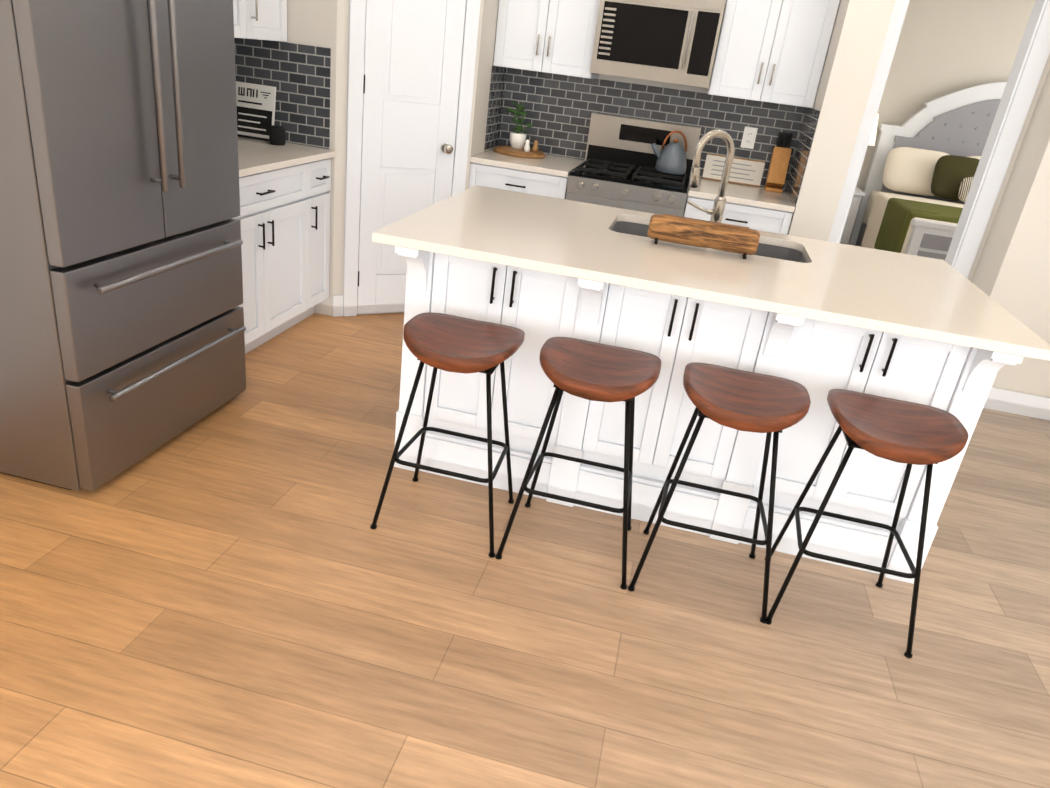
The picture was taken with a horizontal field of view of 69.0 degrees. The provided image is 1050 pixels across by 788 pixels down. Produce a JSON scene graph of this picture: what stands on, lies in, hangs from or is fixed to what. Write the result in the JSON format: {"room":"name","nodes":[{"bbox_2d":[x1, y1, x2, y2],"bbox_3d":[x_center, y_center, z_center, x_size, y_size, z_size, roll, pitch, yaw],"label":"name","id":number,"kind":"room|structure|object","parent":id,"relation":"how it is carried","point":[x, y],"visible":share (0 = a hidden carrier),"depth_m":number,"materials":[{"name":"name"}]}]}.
{"room":"kitchen","nodes":[
{"label":"kitchen","id":0,"kind":"room"},
{"bbox_2d":[0,313,1049,787],"bbox_3d":[1.461,0.497,3.119,7.320,0.100,11.340,11,24,9],"label":"floor","id":1,"kind":"structure","parent":0,"point":[236,593],"depth_m":2.18,"materials":[{"name":"brown wood"}]},
{"bbox_2d":[0,0,245,490],"bbox_3d":[-1.568,-0.725,2.597,0.866,1.828,0.915,11,24,9],"label":"fridge","id":2,"kind":"object","parent":1,"relation":"on","point":[122,337],"visible":1,"depth_m":2.40,"materials":[{"name":"silver metal"}]},
{"bbox_2d":[232,137,336,353],"bbox_3d":[-1.488,-0.714,3.720,0.690,0.914,1.102,11,24,9],"label":"base cabinet","id":3,"kind":"object","parent":1,"relation":"on","point":[284,216],"visible":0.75,"depth_m":3.72,"materials":[{"name":"white wood"}]},
{"bbox_2d":[236,81,275,140],"bbox_3d":[-1.407,-1.465,3.961,0.230,0.268,0.052,11,24,9],"label":"sign","id":4,"kind":"object","parent":3,"relation":"on","point":[255,111],"visible":0.94,"depth_m":3.96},
{"bbox_2d":[269,125,285,145],"bbox_3d":[-1.268,-1.325,3.909,0.080,0.090,0.080,11,24,9],"label":"smart speaker","id":5,"kind":"object","parent":3,"relation":"on","point":[276,135],"visible":1,"depth_m":3.88},
{"bbox_2d":[370,312,524,557],"bbox_3d":[-0.228,0.111,2.525,0.431,0.685,0.362,11,24,9],"label":"bar stool","id":6,"kind":"object","parent":1,"relation":"on","point":[448,342],"visible":1,"depth_m":2.42,"materials":[{"name":"brown wood"}]},
{"bbox_2d":[468,161,573,198],"bbox_3d":[-0.019,-0.999,4.818,0.579,0.884,0.632,11,24,9],"label":"base cabinet","id":7,"kind":"object","parent":1,"relation":"on","point":[516,180],"depth_m":4.39,"materials":[{"name":"white wood"}]},
{"bbox_2d":[470,149,583,176],"bbox_3d":[0.033,-1.411,4.626,0.579,0.030,0.648,11,24,9],"label":"countertop","id":8,"kind":"structure","parent":7,"relation":"on","point":[554,166],"depth_m":4.40,"materials":[{"name":"beige stone"}]},
{"bbox_2d":[494,102,544,158],"bbox_3d":[-0.018,-1.630,4.693,0.320,0.299,0.320,11,24,9],"label":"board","id":9,"kind":"object","parent":8,"relation":"on","point":[517,147],"visible":1,"depth_m":4.69,"materials":[{"name":"brown wood"}]},
{"bbox_2d":[495,337,660,589],"bbox_3d":[0.191,0.196,2.455,0.431,0.685,0.362,11,24,9],"label":"bar stool","id":10,"kind":"object","parent":1,"relation":"on","point":[589,370],"visible":1,"depth_m":2.35,"materials":[{"name":"brown wood"}]},
{"bbox_2d":[566,112,700,216],"bbox_3d":[0.599,-1.008,4.621,0.670,1.205,0.694,11,24,9],"label":"range","id":11,"kind":"object","parent":1,"relation":"on","point":[616,168],"visible":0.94,"depth_m":4.55,"materials":[{"name":"silver metal"}]},
{"bbox_2d":[651,130,686,174],"bbox_3d":[0.859,-1.439,4.521,0.229,0.242,0.184,11,24,9],"label":"kettle","id":12,"kind":"object","parent":11,"relation":"on","point":[671,157],"visible":1,"depth_m":4.48,"materials":[{"name":"grey metal"}]},
{"bbox_2d":[384,241,1035,583],"bbox_3d":[0.569,-0.103,2.989,1.902,0.884,1.147,11,24,9],"label":"kitchen island","id":13,"kind":"object","parent":1,"relation":"on","point":[818,319],"depth_m":2.58,"materials":[{"name":"white wood"}]},
{"bbox_2d":[372,185,1049,360],"bbox_3d":[0.627,-0.525,2.821,2.040,0.030,1.183,11,24,9],"label":"island countertop","id":14,"kind":"structure","parent":13,"relation":"on","point":[917,294],"depth_m":2.57,"materials":[{"name":"beige stone"}]},
{"bbox_2d":[647,214,759,258],"bbox_3d":[0.644,-0.574,2.767,0.390,0.104,0.093,11,24,9],"label":"serving tray","id":15,"kind":"object","parent":14,"relation":"on","point":[743,241],"visible":0.98,"depth_m":2.73,"materials":[{"name":"brown wood"}]},
{"bbox_2d":[616,217,803,260],"bbox_3d":[0.716,-0.514,3.091,0.778,0.212,0.417,11,24,9],"label":"sink","id":16,"kind":"object","parent":14,"relation":"in","point":[773,248],"depth_m":3.21,"materials":[{"name":"grey metal"}]},
{"bbox_2d":[687,129,734,222],"bbox_3d":[0.773,-0.894,3.170,0.182,0.390,0.154,11,24,9],"label":"faucet","id":17,"kind":"object","parent":14,"relation":"on","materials":[{"name":"silver metal"}]},
{"bbox_2d":[628,362,810,623],"bbox_3d":[0.611,0.282,2.386,0.431,0.685,0.362,11,24,9],"label":"bar stool","id":18,"kind":"object","parent":1,"relation":"on","point":[742,400],"visible":1,"depth_m":2.28,"materials":[{"name":"brown wood"}]},
{"bbox_2d":[684,197,792,234],"bbox_3d":[1.190,-0.753,4.619,0.569,0.884,0.632,11,24,9],"label":"base cabinet","id":19,"kind":"object","parent":1,"relation":"on","point":[768,220],"depth_m":4.18,"materials":[{"name":"white wood"}]},
{"bbox_2d":[688,178,794,212],"bbox_3d":[1.242,-1.165,4.427,0.569,0.030,0.648,11,24,9],"label":"countertop","id":20,"kind":"structure","parent":19,"relation":"on","point":[736,194],"depth_m":4.23,"materials":[{"name":"beige stone"}]},
{"bbox_2d":[702,153,764,186],"bbox_3d":[1.274,-1.369,4.667,0.350,0.150,0.028,11,24,9],"label":"sign","id":21,"kind":"object","parent":20,"relation":"on","point":[749,172],"visible":0.88,"depth_m":4.66,"materials":[{"name":"white wood"}]},
{"bbox_2d":[764,132,792,192],"bbox_3d":[1.513,-1.378,4.536,0.100,0.328,0.158,11,24,9],"label":"knife block","id":22,"kind":"object","parent":20,"relation":"on","point":[778,166],"visible":1,"depth_m":4.50,"materials":[{"name":"brown wood"}]},
{"bbox_2d":[840,187,864,243],"bbox_3d":[3.067,-1.739,7.641,0.395,0.655,0.448,11,24,9],"label":"nightstand","id":23,"kind":"object","parent":1,"relation":"on","point":[852,213],"visible":0.15,"depth_m":7.42,"materials":[{"name":"white wood"}]},
{"bbox_2d":[868,114,878,145],"bbox_3d":[3.194,-2.346,7.362,0.300,0.700,0.300,11,24,9],"label":"table lamp","id":24,"kind":"object","parent":23,"relation":"on","point":[872,138],"visible":0.1,"depth_m":7.19,"materials":[{"name":"white ceramic"}]},
{"bbox_2d":[764,389,968,657],"bbox_3d":[1.020,0.365,2.319,0.431,0.685,0.362,11,24,9],"label":"bar stool","id":25,"kind":"object","parent":1,"relation":"on","point":[902,431],"visible":1,"depth_m":2.21,"materials":[{"name":"brown wood"}]},
{"bbox_2d":[847,82,1006,259],"bbox_3d":[4.182,-1.671,6.440,2.108,1.770,2.200,11,24,9],"label":"bed","id":26,"kind":"object","parent":1,"relation":"on","point":[922,170],"visible":0.54,"depth_m":7.15,"materials":[{"name":"grey fabric"}]},
{"bbox_2d":[861,147,1006,259],"bbox_3d":[4.155,-1.458,6.538,2.108,0.936,1.985,11,24,9],"label":"bedding","id":27,"kind":"object","parent":26,"relation":"on","point":[904,184],"depth_m":7.04,"materials":[{"name":"beige fabric"}]},
{"bbox_2d":[279,0,1049,397],"bbox_3d":[1.635,-0.849,2.516,7.320,2.870,11.340,11,24,9],"label":"wall","id":28,"kind":"structure","parent":0,"point":[945,46],"depth_m":4.04,"materials":[{"name":"paint"}]},
{"bbox_2d":[233,0,256,38],"bbox_3d":[-1.448,-2.083,3.140,0.412,1.076,0.474,11,24,9],"label":"upper cabinet","id":29,"kind":"object","parent":28,"relation":"attached to","point":[244,11],"depth_m":3.45,"materials":[{"name":"white wood"}]},
{"bbox_2d":[257,0,286,41],"bbox_3d":[-1.372,-2.210,3.447,0.412,1.076,0.421,11,24,9],"label":"upper cabinet","id":30,"kind":"object","parent":28,"relation":"attached to","point":[261,19],"depth_m":3.67,"materials":[{"name":"white wood"}]},
{"bbox_2d":[234,38,330,148],"bbox_3d":[-1.294,-1.558,3.938,0.619,0.483,0.005,11,24,9],"label":"backsplash","id":31,"kind":"structure","parent":28,"relation":"attached to","point":[299,73],"depth_m":3.90,"materials":[{"name":"tile"}]},
{"bbox_2d":[357,0,465,313],"bbox_3d":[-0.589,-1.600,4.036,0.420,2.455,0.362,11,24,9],"label":"pantry door","id":32,"kind":"structure","parent":28,"relation":"in","point":[412,59],"depth_m":4.10,"materials":[{"name":"white wood"}]},
{"bbox_2d":[343,0,480,316],"bbox_3d":[-0.590,-1.640,4.021,0.694,2.559,0.020,-6,27,-28],"label":"door frame","id":33,"kind":"structure","parent":28,"relation":"attached to","point":[357,13],"depth_m":4.09,"materials":[{"name":"white wood"}]},
{"bbox_2d":[484,66,509,151],"bbox_3d":[-0.183,-1.758,4.703,0.005,0.483,0.320,11,24,9],"label":"backsplash","id":34,"kind":"structure","parent":28,"relation":"attached to","point":[497,95],"depth_m":4.71,"materials":[{"name":"tile"}]},
{"bbox_2d":[493,0,599,78],"bbox_3d":[0.219,-2.408,4.348,0.636,1.076,0.327,11,24,9],"label":"upper cabinet","id":35,"kind":"object","parent":28,"relation":"attached to","point":[546,36],"depth_m":4.35,"materials":[{"name":"white wood"}]},
{"bbox_2d":[590,0,725,87],"bbox_3d":[0.752,-2.009,4.315,0.664,0.440,0.445,11,24,9],"label":"microwave","id":36,"kind":"object","parent":35,"relation":"attached to","point":[671,41],"visible":1,"depth_m":4.16,"materials":[{"name":"silver metal"}]},
{"bbox_2d":[502,68,801,187],"bbox_3d":[0.739,-1.644,4.717,1.829,0.483,0.006,11,24,9],"label":"backsplash","id":37,"kind":"structure","parent":28,"relation":"attached to","point":[559,109],"depth_m":4.68,"materials":[{"name":"tile"}]},
{"bbox_2d":[741,126,757,148],"bbox_3d":[1.350,-1.543,4.598,0.076,0.120,0.008,11,24,9],"label":"outlet","id":38,"kind":"object","parent":37,"relation":"attached to","point":[749,137],"visible":1,"depth_m":4.60,"materials":[{"name":"white plastic"}]},
{"bbox_2d":[708,0,839,107],"bbox_3d":[1.373,-2.173,4.157,0.626,1.076,0.327,11,24,9],"label":"upper cabinet","id":39,"kind":"object","parent":28,"relation":"attached to","point":[772,51],"depth_m":4.12,"materials":[{"name":"white wood"}]},
{"bbox_2d":[782,107,819,205],"bbox_3d":[1.548,-1.343,4.279,0.005,0.483,0.617,11,24,9],"label":"backsplash","id":40,"kind":"structure","parent":28,"relation":"attached to","point":[807,124],"depth_m":4.28,"materials":[{"name":"tile"}]},
{"bbox_2d":[838,0,909,242],"bbox_3d":[1.983,-1.496,4.596,0.036,2.415,0.627,11,24,9],"label":"bedroom door","id":41,"kind":"structure","parent":28,"relation":"in","point":[896,42],"depth_m":4.25,"materials":[{"name":"white wood"}]},
{"bbox_2d":[828,0,1049,277],"bbox_3d":[2.187,-1.337,4.182,0.831,2.530,0.150,11,24,9],"label":"door frame","id":42,"kind":"structure","parent":28,"relation":"attached to","point":[1030,61],"depth_m":4.06,"materials":[{"name":"white wood"}]},
{"bbox_2d":[983,387,1049,420],"bbox_3d":[3.781,0.270,4.018,2.907,0.125,0.016,11,24,9],"label":"baseboard","id":43,"kind":"structure","parent":28,"relation":"attached to","point":[1019,403],"depth_m":4.19,"materials":[{"name":"white wood"}]}
]}

